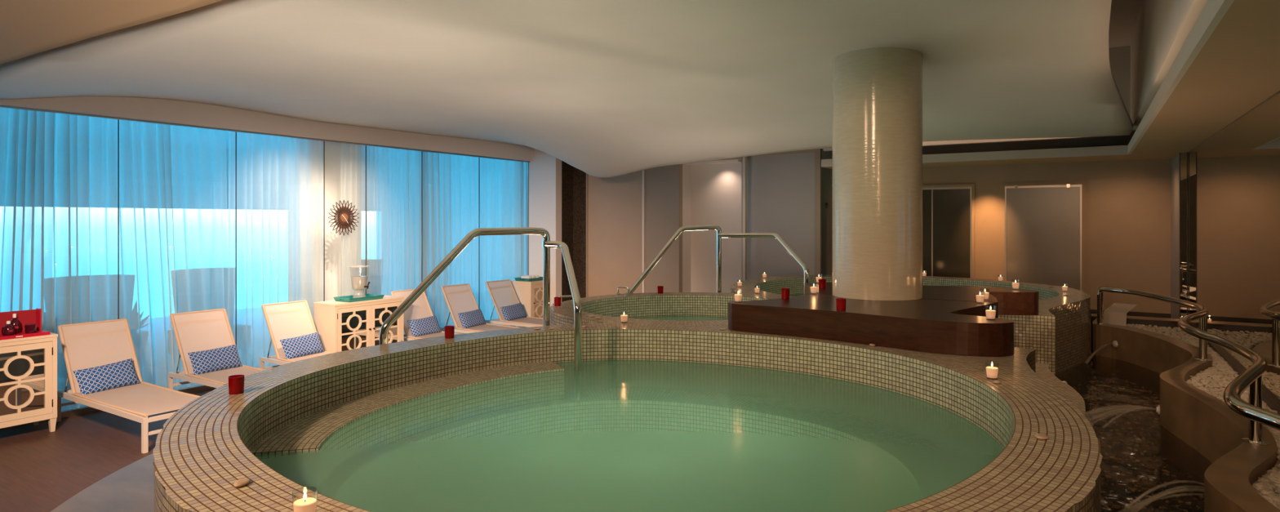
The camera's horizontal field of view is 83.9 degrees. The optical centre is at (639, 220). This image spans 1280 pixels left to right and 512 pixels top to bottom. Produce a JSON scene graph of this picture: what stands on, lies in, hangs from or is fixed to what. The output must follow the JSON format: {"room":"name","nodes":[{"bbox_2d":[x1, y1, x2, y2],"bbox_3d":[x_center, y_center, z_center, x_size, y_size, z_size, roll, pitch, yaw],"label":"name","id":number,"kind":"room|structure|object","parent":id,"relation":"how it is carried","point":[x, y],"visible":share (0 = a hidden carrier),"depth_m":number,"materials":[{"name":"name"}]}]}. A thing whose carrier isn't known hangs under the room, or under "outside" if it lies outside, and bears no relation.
{"room":"indoor spa","nodes":[
{"label":"indoor spa","id":0,"kind":"room"},
{"bbox_2d":[50,453,154,511],"bbox_3d":[0.042,1.580,6.776,3.967,0.760,12.071,0,0,24],"label":"floor","id":1,"kind":"structure","parent":0,"point":[131,488],"depth_m":3.14,"materials":[{"name":"tile"}]},
{"bbox_2d":[0,0,222,64],"bbox_3d":[-3.153,-1.607,2.897,8.620,0.967,2.959,0,0,32],"label":"ceiling","id":2,"kind":"structure","parent":0,"point":[28,28],"depth_m":4.71,"materials":[{"name":"paint"}]},
{"bbox_2d":[0,96,533,161],"bbox_3d":[-5.728,-1.615,7.073,0.220,1.070,13.900,0,0,32],"label":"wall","id":3,"kind":"structure","parent":0,"point":[179,112],"depth_m":8.59,"materials":[{"name":"white"}]},
{"bbox_2d":[0,107,227,409],"bbox_3d":[-6.298,0.395,6.593,0.264,3.050,4.882,0,0,32],"label":"sheer curtain","id":4,"kind":"object","parent":3,"relation":"hanging from","point":[59,171],"visible":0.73,"depth_m":7.61,"materials":[{"name":"fabric"}]},
{"bbox_2d":[0,104,529,430],"bbox_3d":[-5.715,0.434,7.065,0.050,3.031,13.900,0,0,32],"label":"trim","id":5,"kind":"structure","parent":3,"relation":"attached to","point":[84,410],"depth_m":7.99,"materials":[{"name":"silver metal"}]},
{"bbox_2d":[227,131,323,369],"bbox_3d":[-4.670,0.395,9.179,0.074,3.050,1.308,0,0,32],"label":"sheer curtain","id":6,"kind":"object","parent":3,"relation":"hanging from","point":[280,180],"visible":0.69,"depth_m":9.11,"materials":[{"name":"fabric"}]},
{"bbox_2d":[117,120,528,345],"bbox_3d":[-4.715,0.410,8.681,0.014,2.980,10.106,0,0,32],"label":"trim","id":7,"kind":"structure","parent":3,"relation":"attached to","point":[117,120],"depth_m":9.48,"materials":[{"name":"black"}]},
{"bbox_2d":[340,142,528,341],"bbox_3d":[-3.079,0.395,11.463,0.177,3.050,3.953,0,0,33],"label":"sheer curtain","id":8,"kind":"object","parent":3,"relation":"hanging from","point":[393,175],"visible":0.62,"depth_m":11.13,"materials":[{"name":"fabric"}]},
{"bbox_3d":[-4.038,0.415,9.761,0.012,2.950,0.642,0,0,32],"label":"window","id":9,"kind":"structure","parent":3,"relation":"in","visible":0},
{"bbox_2d":[328,200,359,235],"bbox_3d":[-4.039,-0.040,9.720,0.024,0.490,0.490,0,0,32],"label":"sunburst mirror","id":10,"kind":"object","parent":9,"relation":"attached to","point":[344,216],"visible":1,"depth_m":9.71,"materials":[{"name":"brown wood"}]},
{"bbox_2d":[528,147,561,306],"bbox_3d":[-1.716,-0.100,12.861,0.630,4.100,0.170,0,0,32],"label":"wall","id":11,"kind":"structure","parent":0,"point":[545,169],"depth_m":12.74,"materials":[{"name":"white"}]},
{"bbox_2d":[0,362,1091,511],"bbox_3d":[-1.010,2.000,5.354,10.000,0.100,16.000,0,0,32],"label":"floor","id":12,"kind":"structure","parent":0,"point":[41,468],"depth_m":5.90,"materials":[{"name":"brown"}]},
{"bbox_2d":[0,332,57,431],"bbox_3d":[-5.853,1.500,6.266,0.473,0.900,1.048,0,0,32],"label":"base cabinet","id":13,"kind":"object","parent":12,"relation":"on","point":[28,365],"visible":0.95,"depth_m":6.42,"materials":[{"name":"beige paint"}]},
{"bbox_2d":[0,348,44,415],"bbox_3d":[-5.560,1.442,6.369,0.002,0.549,0.371,0,0,32],"label":"mirror","id":14,"kind":"object","parent":13,"relation":"attached to","point":[22,371],"depth_m":6.39,"materials":[{"name":"beige mirror"}]},
{"bbox_2d":[0,307,50,339],"bbox_3d":[-5.643,0.932,6.417,0.201,0.235,0.460,0,0,32],"label":"display box","id":15,"kind":"object","parent":13,"relation":"on","point":[29,316],"visible":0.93,"depth_m":6.53,"materials":[{"name":"red"}]},
{"bbox_2d":[1,320,15,335],"bbox_3d":[-5.644,0.958,6.359,0.096,0.125,0.096,0,0,32],"label":"perfume bottle","id":16,"kind":"object","parent":15,"relation":"in","point":[8,329],"visible":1,"depth_m":6.33,"materials":[{"name":"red glass"}]},
{"bbox_2d":[10,313,21,333],"bbox_3d":[-5.673,0.932,6.454,0.090,0.178,0.090,0,0,32],"label":"perfume bottle","id":17,"kind":"object","parent":15,"relation":"in","point":[15,322],"visible":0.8,"depth_m":6.44,"materials":[{"name":"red glass"}]},
{"bbox_2d":[0,329,50,339],"bbox_3d":[-5.643,1.036,6.418,0.200,0.028,0.460,0,0,32],"label":"tray","id":18,"kind":"object","parent":15,"relation":"on","point":[39,332],"depth_m":6.43,"materials":[{"name":"red"}]},
{"bbox_2d":[24,323,36,333],"bbox_3d":[-5.553,0.982,6.485,0.082,0.078,0.081,0,0,32],"label":"jar","id":19,"kind":"object","parent":15,"relation":"in","point":[29,328],"visible":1,"depth_m":6.46,"materials":[{"name":"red glass"}]},
{"bbox_2d":[56,318,200,453],"bbox_3d":[-4.759,1.484,6.707,1.810,0.932,0.630,0,0,32],"label":"sun lounger","id":20,"kind":"object","parent":12,"relation":"on","point":[89,344],"visible":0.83,"depth_m":6.91,"materials":[{"name":"beige metal"}]},
{"bbox_2d":[72,358,140,394],"bbox_3d":[-5.216,1.532,6.972,0.169,0.275,0.536,0,0,27],"label":"cushion","id":21,"kind":"object","parent":20,"relation":"on","point":[122,373],"visible":0.99,"depth_m":6.92,"materials":[{"name":"fabric"}]},
{"bbox_2d":[167,308,264,389],"bbox_3d":[-4.228,1.484,7.555,1.810,0.932,0.630,0,0,32],"label":"sun lounger","id":22,"kind":"object","parent":12,"relation":"on","point":[211,329],"visible":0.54,"depth_m":7.85,"materials":[{"name":"fabric"}]},
{"bbox_2d":[187,344,242,374],"bbox_3d":[-4.673,1.532,7.840,0.168,0.259,0.526,0,0,31],"label":"cushion","id":23,"kind":"object","parent":22,"relation":"on","point":[227,357],"visible":0.99,"depth_m":7.79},
{"bbox_2d":[259,300,333,369],"bbox_3d":[-3.686,1.484,8.419,1.810,0.932,0.630,0,0,32],"label":"sun lounger","id":24,"kind":"object","parent":12,"relation":"on","point":[291,319],"visible":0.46,"depth_m":8.75,"materials":[{"name":"fabric"}]},
{"bbox_2d":[280,332,324,359],"bbox_3d":[-4.128,1.532,8.709,0.166,0.267,0.531,0,0,29],"label":"cushion","id":25,"kind":"object","parent":24,"relation":"on","point":[310,344],"visible":1,"depth_m":8.65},
{"bbox_2d":[313,294,404,352],"bbox_3d":[-3.718,1.500,9.483,0.473,0.900,1.068,0,0,32],"label":"base cabinet","id":26,"kind":"object","parent":12,"relation":"on","point":[340,326],"visible":0.62,"depth_m":9.20,"materials":[{"name":"beige paint"}]},
{"bbox_2d":[342,310,366,351],"bbox_3d":[-3.685,1.442,9.171,0.002,0.549,0.381,0,0,32],"label":"mirror","id":27,"kind":"object","parent":26,"relation":"attached to","point":[353,322],"depth_m":9.16,"materials":[{"name":"beige mirror"}]},
{"bbox_2d":[333,293,384,302],"bbox_3d":[-3.724,1.024,9.440,0.336,0.050,0.536,0,0,32],"label":"serving tray","id":28,"kind":"object","parent":26,"relation":"on","point":[361,297],"visible":1,"depth_m":9.40,"materials":[{"name":"teal paint"}]},
{"bbox_2d":[350,265,369,296],"bbox_3d":[-3.724,0.815,9.440,0.247,0.446,0.247,0,0,-33],"label":"dispenser","id":29,"kind":"object","parent":28,"relation":"on","point":[354,266],"visible":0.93,"depth_m":9.41,"materials":[{"name":"clear glass"}]},
{"bbox_2d":[374,306,397,345],"bbox_3d":[-3.422,1.442,9.590,0.002,0.549,0.381,0,0,32],"label":"mirror","id":30,"kind":"object","parent":26,"relation":"attached to","point":[381,313],"depth_m":9.56,"materials":[{"name":"beige mirror"}]},
{"bbox_2d":[391,288,460,340],"bbox_3d":[-2.677,1.484,10.029,1.810,0.932,0.630,0,0,32],"label":"sun lounger","id":31,"kind":"object","parent":12,"relation":"on","point":[420,308],"visible":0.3,"depth_m":10.41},
{"bbox_2d":[407,315,441,337],"bbox_3d":[-3.121,1.532,10.316,0.172,0.259,0.531,0,0,35],"label":"cushion","id":32,"kind":"object","parent":31,"relation":"on","point":[429,325],"visible":1,"depth_m":10.25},
{"bbox_2d":[440,283,521,333],"bbox_3d":[-2.177,1.484,10.825,1.810,0.932,0.630,0,0,32],"label":"sun lounger","id":33,"kind":"object","parent":12,"relation":"on","point":[460,298],"visible":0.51,"depth_m":11.12,"materials":[{"name":"fabric"}]},
{"bbox_2d":[457,308,486,328],"bbox_3d":[-2.619,1.532,11.116,0.167,0.259,0.528,0,0,28],"label":"cushion","id":34,"kind":"object","parent":33,"relation":"on","point":[474,317],"visible":1,"depth_m":11.04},
{"bbox_2d":[484,279,542,327],"bbox_3d":[-1.662,1.484,11.647,1.810,0.932,0.630,0,0,32],"label":"sun lounger","id":35,"kind":"object","parent":12,"relation":"on","point":[502,292],"visible":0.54,"depth_m":11.92,"materials":[{"name":"fabric"}]},
{"bbox_2d":[500,302,526,320],"bbox_3d":[-2.114,1.532,11.922,0.168,0.267,0.530,0,0,30],"label":"cushion","id":36,"kind":"object","parent":35,"relation":"on","point":[516,311],"visible":0.99,"depth_m":11.85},
{"bbox_2d":[511,280,542,326],"bbox_3d":[-1.917,1.500,12.544,0.473,0.900,0.508,0,0,32],"label":"base cabinet","id":37,"kind":"object","parent":12,"relation":"on","point":[530,294],"visible":0.55,"depth_m":12.33,"materials":[{"name":"beige paint"}]},
{"bbox_2d":[514,276,542,281],"bbox_3d":[-1.933,1.024,12.543,0.336,0.050,0.456,0,0,32],"label":"serving tray","id":38,"kind":"object","parent":37,"relation":"on","point":[540,277],"visible":0.79,"depth_m":12.40,"materials":[{"name":"teal paint"}]},
{"bbox_2d":[520,275,531,278],"bbox_3d":[-1.989,0.998,12.460,0.193,0.066,0.068,0,0,32],"label":"rolled towel","id":39,"kind":"object","parent":38,"relation":"on","point":[522,276],"visible":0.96,"depth_m":12.43,"materials":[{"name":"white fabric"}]},
{"bbox_2d":[534,287,542,317],"bbox_3d":[-1.753,1.442,12.441,0.002,0.549,0.316,0,0,32],"label":"mirror","id":40,"kind":"object","parent":37,"relation":"attached to","point":[538,291],"depth_m":12.41,"materials":[{"name":"beige mirror"}]},
{"bbox_2d":[152,322,1102,511],"bbox_3d":[0.132,1.320,3.854,3.965,1.020,4.655,0,0,32],"label":"pool","id":41,"kind":"object","parent":12,"relation":"on","point":[211,442],"visible":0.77,"depth_m":3.65,"materials":[{"name":"tile"}]},
{"bbox_2d":[227,374,244,394],"bbox_3d":[-1.896,0.770,3.343,0.068,0.080,0.068,0,0,32],"label":"votive","id":42,"kind":"object","parent":41,"relation":"on","point":[236,382],"visible":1,"depth_m":3.32,"materials":[{"name":"red glass"}]},
{"bbox_2d":[233,477,250,486],"bbox_3d":[-1.221,0.802,2.181,0.043,0.015,0.063,0,0,-4],"label":"pebble","id":43,"kind":"object","parent":41,"relation":"on","point":[242,482],"visible":1,"depth_m":2.17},
{"bbox_2d":[291,490,318,511],"bbox_3d":[-0.898,0.767,1.907,0.065,0.086,0.065,0,0,32],"label":"votive candle","id":44,"kind":"object","parent":41,"relation":"on","point":[306,504],"visible":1,"depth_m":1.89,"materials":[{"name":"white wax"}]},
{"bbox_2d":[444,325,454,338],"bbox_3d":[-1.318,0.770,4.920,0.068,0.080,0.068,0,0,32],"label":"votive","id":45,"kind":"object","parent":41,"relation":"on","point":[449,330],"visible":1,"depth_m":4.89,"materials":[{"name":"red glass"}]},
{"bbox_2d":[379,226,582,370],"bbox_3d":[-1.121,0.875,5.227,1.362,1.650,0.764,0,0,-7],"label":"handrail","id":46,"kind":"object","parent":41,"relation":"attached to","point":[547,243],"visible":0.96,"depth_m":5.12,"materials":[{"name":"silver metal"}]},
{"bbox_2d":[254,360,1004,511],"bbox_3d":[-0.032,1.419,3.552,3.352,0.762,3.421,0,0,32],"label":"pool water","id":47,"kind":"object","parent":41,"relation":"in","point":[605,435],"visible":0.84,"depth_m":3.24,"materials":[{"name":"liquid"}]},
{"bbox_2d":[728,293,1013,356],"bbox_3d":[1.678,0.709,5.162,1.903,0.197,1.260,0,0,32],"label":"bench","id":48,"kind":"object","parent":41,"relation":"on","point":[958,327],"visible":0.99,"depth_m":4.74,"materials":[{"name":"brown wood"}]},
{"bbox_2d":[733,291,742,302],"bbox_3d":[0.735,0.567,5.323,0.065,0.086,0.065,0,0,32],"label":"votive candle","id":49,"kind":"object","parent":48,"relation":"on","point":[738,297],"visible":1,"depth_m":5.30,"materials":[{"name":"white wax"}]},
{"bbox_2d":[781,288,790,299],"bbox_3d":[1.135,0.570,5.556,0.068,0.080,0.068,0,0,32],"label":"votive","id":50,"kind":"object","parent":48,"relation":"on","point":[784,291],"visible":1,"depth_m":5.53,"materials":[{"name":"red glass"}]},
{"bbox_2d":[809,283,817,293],"bbox_3d":[1.450,0.567,5.937,0.065,0.086,0.065,0,0,32],"label":"votive candle","id":51,"kind":"object","parent":48,"relation":"on","point":[813,289],"visible":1,"depth_m":5.92,"materials":[{"name":"white wax"}]},
{"bbox_2d":[835,297,846,311],"bbox_3d":[1.366,0.570,4.833,0.068,0.080,0.068,0,0,32],"label":"votive","id":52,"kind":"object","parent":48,"relation":"on","point":[840,302],"visible":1,"depth_m":4.81,"materials":[{"name":"red glass"}]},
{"bbox_2d":[975,290,985,303],"bbox_3d":[2.518,0.567,5.267,0.065,0.086,0.065,0,0,32],"label":"votive candle","id":53,"kind":"object","parent":48,"relation":"on","point":[980,298],"visible":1,"depth_m":5.25,"materials":[{"name":"white wax"}]},
{"bbox_2d":[985,306,996,319],"bbox_3d":[2.160,0.567,4.382,0.065,0.086,0.065,0,0,32],"label":"votive candle","id":54,"kind":"object","parent":48,"relation":"on","point":[990,313],"visible":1,"depth_m":4.36,"materials":[{"name":"white wax"}]},
{"bbox_2d":[985,362,999,377],"bbox_3d":[1.803,0.767,3.644,0.065,0.086,0.065,0,0,32],"label":"votive candle","id":55,"kind":"object","parent":41,"relation":"on","point":[992,371],"visible":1,"depth_m":3.62,"materials":[{"name":"white wax"}]},
{"bbox_2d":[1034,433,1048,439],"bbox_3d":[1.493,0.802,2.647,0.048,0.015,0.055,0,0,15],"label":"pebble","id":56,"kind":"object","parent":41,"relation":"on","point":[1040,436],"visible":1,"depth_m":2.63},
{"bbox_2d":[1091,313,1196,364],"bbox_3d":[5.706,1.527,8.095,0.969,0.846,0.260,0,0,32],"label":"stone ledge","id":57,"kind":"object","parent":12,"relation":"on","point":[1159,323],"depth_m":7.97,"materials":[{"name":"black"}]},
{"bbox_2d":[0,0,1133,177],"bbox_3d":[-0.238,-1.045,7.239,9.486,0.692,8.205,0,0,32],"label":"ceiling","id":58,"kind":"structure","parent":0,"point":[602,88],"depth_m":5.93,"materials":[{"name":"paint"}]},
{"bbox_2d":[561,160,586,302],"bbox_3d":[-1.455,-0.100,13.023,1.100,4.100,0.378,0,0,32],"label":"wall","id":59,"kind":"structure","parent":0,"point":[573,179],"depth_m":12.94,"materials":[{"name":"wood"}]},
{"bbox_2d":[586,173,587,297],"bbox_3d":[-0.943,-0.100,12.831,0.030,4.100,0.060,0,0,32],"label":"trim","id":60,"kind":"structure","parent":59,"relation":"attached to","point":[586,173],"depth_m":12.81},
{"bbox_2d":[587,164,682,297],"bbox_3d":[-0.111,-0.100,12.380,1.860,4.100,0.140,0,0,32],"label":"wall","id":61,"kind":"structure","parent":0,"point":[615,204],"depth_m":12.29,"materials":[{"name":"paint"}]},
{"bbox_2d":[642,169,644,293],"bbox_3d":[0.081,-0.100,12.230,0.035,4.100,0.110,0,0,32],"label":"trim","id":62,"kind":"structure","parent":61,"relation":"attached to","point":[643,171],"depth_m":12.19,"materials":[{"name":"white"}]},
{"bbox_2d":[178,0,1142,48],"bbox_3d":[-1.010,-2.200,5.354,10.000,0.100,16.000,0,0,32],"label":"ceiling","id":63,"kind":"structure","parent":0,"point":[1123,13],"depth_m":7.69,"materials":[{"name":"paint"}]},
{"bbox_2d":[550,292,781,325],"bbox_3d":[0.653,1.320,6.469,2.570,1.020,3.290,0,0,-34],"label":"pool","id":64,"kind":"object","parent":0,"point":[607,307],"visible":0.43,"depth_m":7.62,"materials":[{"name":"tile"}]},
{"bbox_2d":[554,297,561,306],"bbox_3d":[-0.783,0.770,6.770,0.068,0.080,0.068,0,0,32],"label":"votive","id":65,"kind":"object","parent":64,"relation":"on","point":[557,300],"visible":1,"depth_m":6.74,"materials":[{"name":"red glass"}]},
{"bbox_2d":[551,295,572,305],"bbox_3d":[-0.721,0.766,6.884,0.261,0.087,0.052,0,0,-18],"label":"grab bar","id":66,"kind":"object","parent":64,"relation":"on","point":[556,295],"visible":0.34,"depth_m":6.86,"materials":[{"name":"silver metal"}]},
{"bbox_2d":[615,286,629,294],"bbox_3d":[-0.186,0.766,7.827,0.174,0.087,0.052,0,0,20],"label":"grab bar","id":67,"kind":"object","parent":64,"relation":"on","point":[618,287],"visible":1,"depth_m":7.82,"materials":[{"name":"silver metal"}]},
{"bbox_2d":[620,311,627,322],"bbox_3d":[-0.127,0.767,5.659,0.065,0.086,0.065,0,0,32],"label":"votive candle","id":68,"kind":"object","parent":64,"relation":"on","point":[624,317],"visible":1,"depth_m":5.64,"materials":[{"name":"white wax"}]},
{"bbox_2d":[657,285,663,293],"bbox_3d":[0.227,0.770,7.931,0.068,0.080,0.068,0,0,32],"label":"votive","id":69,"kind":"object","parent":64,"relation":"on","point":[660,288],"visible":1,"depth_m":7.91,"materials":[{"name":"red glass"}]},
{"bbox_2d":[629,315,728,319],"bbox_3d":[0.472,1.419,6.774,2.068,0.762,2.047,0,0,32],"label":"pool water","id":70,"kind":"object","parent":64,"relation":"in","point":[656,317],"visible":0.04,"depth_m":7.59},
{"bbox_2d":[623,224,808,294],"bbox_3d":[0.850,0.639,7.849,1.985,1.183,0.606,0,0,14],"label":"handrail","id":71,"kind":"object","parent":64,"relation":"attached to","point":[719,234],"visible":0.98,"depth_m":7.92,"materials":[{"name":"silver metal"}]},
{"bbox_2d":[682,159,741,293],"bbox_3d":[1.175,0.475,11.880,1.170,2.950,0.380,0,0,32],"label":"wall","id":72,"kind":"structure","parent":0,"point":[712,189],"depth_m":11.98,"materials":[{"name":"white"}]},
{"bbox_2d":[713,155,748,160],"bbox_3d":[1.187,-1.565,11.578,1.190,1.170,0.120,0,0,32],"label":"lintel","id":73,"kind":"object","parent":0,"point":[741,157],"visible":0.14,"depth_m":11.33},
{"bbox_2d":[742,156,746,280],"bbox_3d":[1.651,0.465,11.199,0.040,2.970,0.070,0,0,32],"label":"trim","id":74,"kind":"structure","parent":73,"relation":"attached to","point":[744,158],"depth_m":11.18,"materials":[{"name":"beige"}]},
{"bbox_2d":[755,148,821,275],"bbox_3d":[2.204,-0.100,11.177,1.300,4.100,0.060,0,0,32],"label":"wall partition","id":75,"kind":"structure","parent":0,"point":[817,152],"depth_m":10.83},
{"bbox_2d":[741,152,814,280],"bbox_3d":[2.163,0.455,11.196,1.210,2.990,0.030,0,0,32],"label":"wall panel","id":76,"kind":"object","parent":75,"relation":"in","point":[780,188],"depth_m":11.16,"materials":[{"name":"paint"}]},
{"bbox_2d":[821,0,1234,167],"bbox_3d":[0.499,-0.863,3.535,3.830,0.112,14.520,0,0,32],"label":"trim","id":77,"kind":"structure","parent":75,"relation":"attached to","point":[1214,11],"depth_m":5.67,"materials":[{"name":"beige"}]},
{"bbox_2d":[729,275,1090,386],"bbox_3d":[2.887,1.320,8.279,3.987,1.020,4.995,0,0,32],"label":"pool","id":78,"kind":"object","parent":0,"point":[1060,335],"visible":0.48,"depth_m":7.15,"materials":[{"name":"tile"}]},
{"bbox_2d":[737,279,742,286],"bbox_3d":[1.222,0.767,8.721,0.065,0.086,0.065,0,0,32],"label":"votive candle","id":79,"kind":"object","parent":78,"relation":"on","point":[740,283],"visible":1,"depth_m":8.70,"materials":[{"name":"white wax"}]},
{"bbox_2d":[754,285,759,293],"bbox_3d":[1.305,0.767,7.928,0.065,0.086,0.065,0,0,32],"label":"votive candle","id":80,"kind":"object","parent":78,"relation":"on","point":[757,290],"visible":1,"depth_m":7.91,"materials":[{"name":"white wax"}]},
{"bbox_2d":[789,293,804,296],"bbox_3d":[3.126,1.419,8.627,3.359,0.762,3.495,0,0,32],"label":"pool water","id":81,"kind":"object","parent":78,"relation":"in","point":[794,295],"visible":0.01,"depth_m":9.92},
{"bbox_2d":[804,282,1039,317],"bbox_3d":[2.353,0.709,6.291,2.005,0.197,1.440,0,0,32],"label":"wooden deck","id":82,"kind":"object","parent":78,"relation":"on","point":[1007,300],"visible":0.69,"depth_m":6.08,"materials":[{"name":"brown wood"}]},
{"bbox_2d":[815,275,822,283],"bbox_3d":[1.751,0.567,6.963,0.065,0.086,0.065,0,0,32],"label":"votive candle","id":83,"kind":"object","parent":82,"relation":"on","point":[819,277],"visible":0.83,"depth_m":6.95,"materials":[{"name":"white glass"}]},
{"bbox_2d":[817,279,826,288],"bbox_3d":[1.646,0.570,6.428,0.068,0.080,0.068,0,0,32],"label":"votive","id":84,"kind":"object","parent":82,"relation":"on","point":[822,282],"visible":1,"depth_m":6.40,"materials":[{"name":"red glass"}]},
{"bbox_2d":[832,47,922,300],"bbox_3d":[1.919,-0.401,5.772,0.694,2.020,0.694,0,0,32],"label":"column","id":85,"kind":"structure","parent":82,"relation":"on","point":[877,91],"depth_m":5.47,"materials":[{"name":"tile"}]},
{"bbox_2d":[980,288,989,300],"bbox_3d":[2.660,0.567,5.485,0.065,0.086,0.065,0,0,32],"label":"votive candle","id":86,"kind":"object","parent":82,"relation":"on","point":[985,294],"visible":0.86,"depth_m":5.46,"materials":[{"name":"white wax"}]},
{"bbox_2d":[1012,279,1019,289],"bbox_3d":[3.333,0.567,6.314,0.065,0.086,0.065,0,0,32],"label":"votive candle","id":87,"kind":"object","parent":82,"relation":"on","point":[1015,285],"visible":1,"depth_m":6.30,"materials":[{"name":"white wax"}]},
{"bbox_2d":[1061,283,1067,290],"bbox_3d":[4.871,0.767,8.159,0.065,0.086,0.065,0,0,32],"label":"votive candle","id":88,"kind":"object","parent":78,"relation":"on","point":[1064,287],"visible":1,"depth_m":8.14,"materials":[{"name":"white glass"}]},
{"bbox_2d":[821,129,1170,362],"bbox_3d":[3.067,-0.100,11.857,10.000,4.100,0.150,0,0,32],"label":"wall","id":89,"kind":"structure","parent":0,"point":[1127,221],"depth_m":9.75,"materials":[{"name":"paint"}]},
{"bbox_2d":[922,183,974,278],"bbox_3d":[4.378,0.552,10.927,1.390,2.195,0.034,0,0,32],"label":"door","id":90,"kind":"structure","parent":89,"relation":"in","point":[948,210],"depth_m":10.74,"materials":[{"name":"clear glass"}]},
{"bbox_2d":[1001,181,1084,292],"bbox_3d":[5.704,0.555,10.086,1.030,2.190,0.050,0,0,32],"label":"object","id":91,"kind":"structure","parent":89,"relation":"in","point":[1043,224],"depth_m":10.07,"materials":[{"name":"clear glass"}]},
{"bbox_2d":[1082,176,1170,179],"bbox_3d":[6.553,-0.573,9.576,1.010,0.015,0.012,0,0,32],"label":"trim","id":92,"kind":"structure","parent":89,"relation":"attached to","point":[1157,176],"depth_m":9.56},
{"bbox_2d":[1090,309,1170,322],"bbox_3d":[4.606,1.310,10.792,5.540,0.180,0.020,0,0,32],"label":"baseboard","id":93,"kind":"structure","parent":89,"relation":"attached to","point":[1092,311],"depth_m":9.46,"materials":[{"name":"black"}]},
{"bbox_2d":[1170,152,1187,318],"bbox_3d":[6.710,0.272,8.860,0.081,2.156,1.057,0,0,32],"label":"pillar","id":94,"kind":"structure","parent":89,"relation":"attached to","point":[1179,163],"depth_m":8.48,"materials":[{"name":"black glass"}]},
{"bbox_2d":[822,0,1279,168],"bbox_3d":[1.032,-0.828,3.838,4.410,0.039,15.600,0,0,32],"label":"ceiling","id":95,"kind":"structure","parent":0,"point":[1237,68],"depth_m":4.35,"materials":[{"name":"paint"}]},
{"bbox_2d":[823,0,1207,151],"bbox_3d":[0.606,-1.603,3.574,3.970,1.093,14.700,0,0,32],"label":"cove","id":96,"kind":"object","parent":95,"relation":"attached to","point":[1162,27],"visible":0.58,"depth_m":6.31,"materials":[{"name":"paint"}]},
{"bbox_2d":[1074,364,1204,511],"bbox_3d":[2.858,1.710,4.641,1.594,0.120,8.500,0,0,32],"label":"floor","id":97,"kind":"structure","parent":0,"point":[1145,501],"depth_m":5.01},
{"bbox_2d":[1035,363,1085,416],"bbox_3d":[2.761,1.485,5.180,0.816,0.530,2.510,0,0,32],"label":"tiled ledge","id":98,"kind":"object","parent":97,"relation":"on","point":[1042,370],"visible":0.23,"depth_m":5.21,"materials":[{"name":"tile"}]},
{"bbox_2d":[1088,353,1160,449],"bbox_3d":[2.858,1.550,4.641,1.594,0.199,8.500,0,0,32],"label":"water","id":99,"kind":"object","parent":97,"relation":"on","point":[1092,353],"visible":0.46,"depth_m":7.51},
{"bbox_2d":[1072,366,1204,511],"bbox_3d":[3.202,1.640,4.743,1.043,0.036,7.464,0,0,33],"label":"pebbles","id":100,"kind":"object","parent":99,"relation":"in","point":[1156,472],"visible":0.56,"depth_m":5.06,"materials":[{"name":"black"}]},
{"bbox_2d":[1092,318,1279,511],"bbox_3d":[3.593,1.425,4.553,0.721,0.610,7.917,0,0,29],"label":"curved wall","id":101,"kind":"structure","parent":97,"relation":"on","point":[1203,421],"depth_m":4.61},
{"bbox_2d":[1112,340,1118,346],"bbox_3d":[4.970,1.290,7.452,0.022,0.072,0.072,0,0,-2],"label":"water nozzle","id":102,"kind":"object","parent":101,"relation":"attached to","point":[1115,344],"visible":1,"depth_m":7.44,"materials":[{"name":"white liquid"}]},
{"bbox_2d":[1102,302,1137,325],"bbox_3d":[5.262,1.038,7.795,0.226,0.245,0.260,0,0,-38],"label":"sign holder","id":103,"kind":"object","parent":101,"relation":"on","point":[1116,313],"visible":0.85,"depth_m":7.77,"materials":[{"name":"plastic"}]},
{"bbox_2d":[1155,404,1159,414],"bbox_3d":[3.744,1.365,5.141,0.022,0.072,0.072,0,0,29],"label":"water nozzle","id":104,"kind":"object","parent":101,"relation":"attached to","point":[1157,408],"visible":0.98,"depth_m":5.13,"materials":[{"name":"white metal"}]},
{"bbox_2d":[1093,286,1279,445],"bbox_3d":[3.542,0.914,4.441,0.663,0.413,7.273,0,0,28],"label":"railing","id":105,"kind":"object","parent":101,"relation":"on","point":[1251,377],"visible":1,"depth_m":3.60,"materials":[{"name":"silver metal"}]},
{"bbox_2d":[1100,326,1279,495],"bbox_3d":[3.553,1.442,4.595,0.890,0.515,7.960,0,0,32],"label":"gravel base","id":106,"kind":"object","parent":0,"point":[1119,361],"visible":0.07,"depth_m":7.06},
{"bbox_2d":[1126,323,1279,509],"bbox_3d":[3.910,1.173,5.148,0.872,0.059,6.644,0,0,32],"label":"gravel","id":107,"kind":"object","parent":106,"relation":"on","point":[1222,374],"visible":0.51,"depth_m":5.12,"materials":[{"name":"gravel"}]},
{"bbox_3d":[3.082,-0.100,2.789,0.180,4.100,16.000,0,0,32],"label":"wall","id":108,"kind":"structure","parent":0,"visible":0},
{"bbox_2d":[1187,90,1279,413],"bbox_3d":[2.623,0.202,2.280,0.053,2.017,14.450,0,0,32],"label":"wall mirror","id":109,"kind":"object","parent":108,"relation":"attached to","point":[1233,175],"visible":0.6,"depth_m":5.49,"materials":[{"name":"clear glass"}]},
{"label":"outside","id":110,"kind":"structure","parent":0,"visible":0},
{"bbox_2d":[324,141,341,301],"bbox_3d":[-4.468,0.300,10.119,0.280,3.300,0.960,0,0,32],"label":"wall pier","id":111,"kind":"structure","parent":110,"point":[332,149],"depth_m":10.05,"materials":[{"name":"white"}]},
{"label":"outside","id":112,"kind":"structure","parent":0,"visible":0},
{"bbox_2d":[61,383,201,410],"bbox_3d":[-7.298,2.020,11.657,7.250,0.100,40.000,0,0,32],"label":"terrace","id":113,"kind":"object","parent":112,"point":[195,384],"depth_m":8.29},
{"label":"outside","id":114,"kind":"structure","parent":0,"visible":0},
{"bbox_2d":[226,131,228,208],"bbox_3d":[-6.493,-0.885,11.152,5.350,1.330,40.000,0,0,32],"label":"ceiling","id":115,"kind":"structure","parent":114,"point":[227,134],"depth_m":13.64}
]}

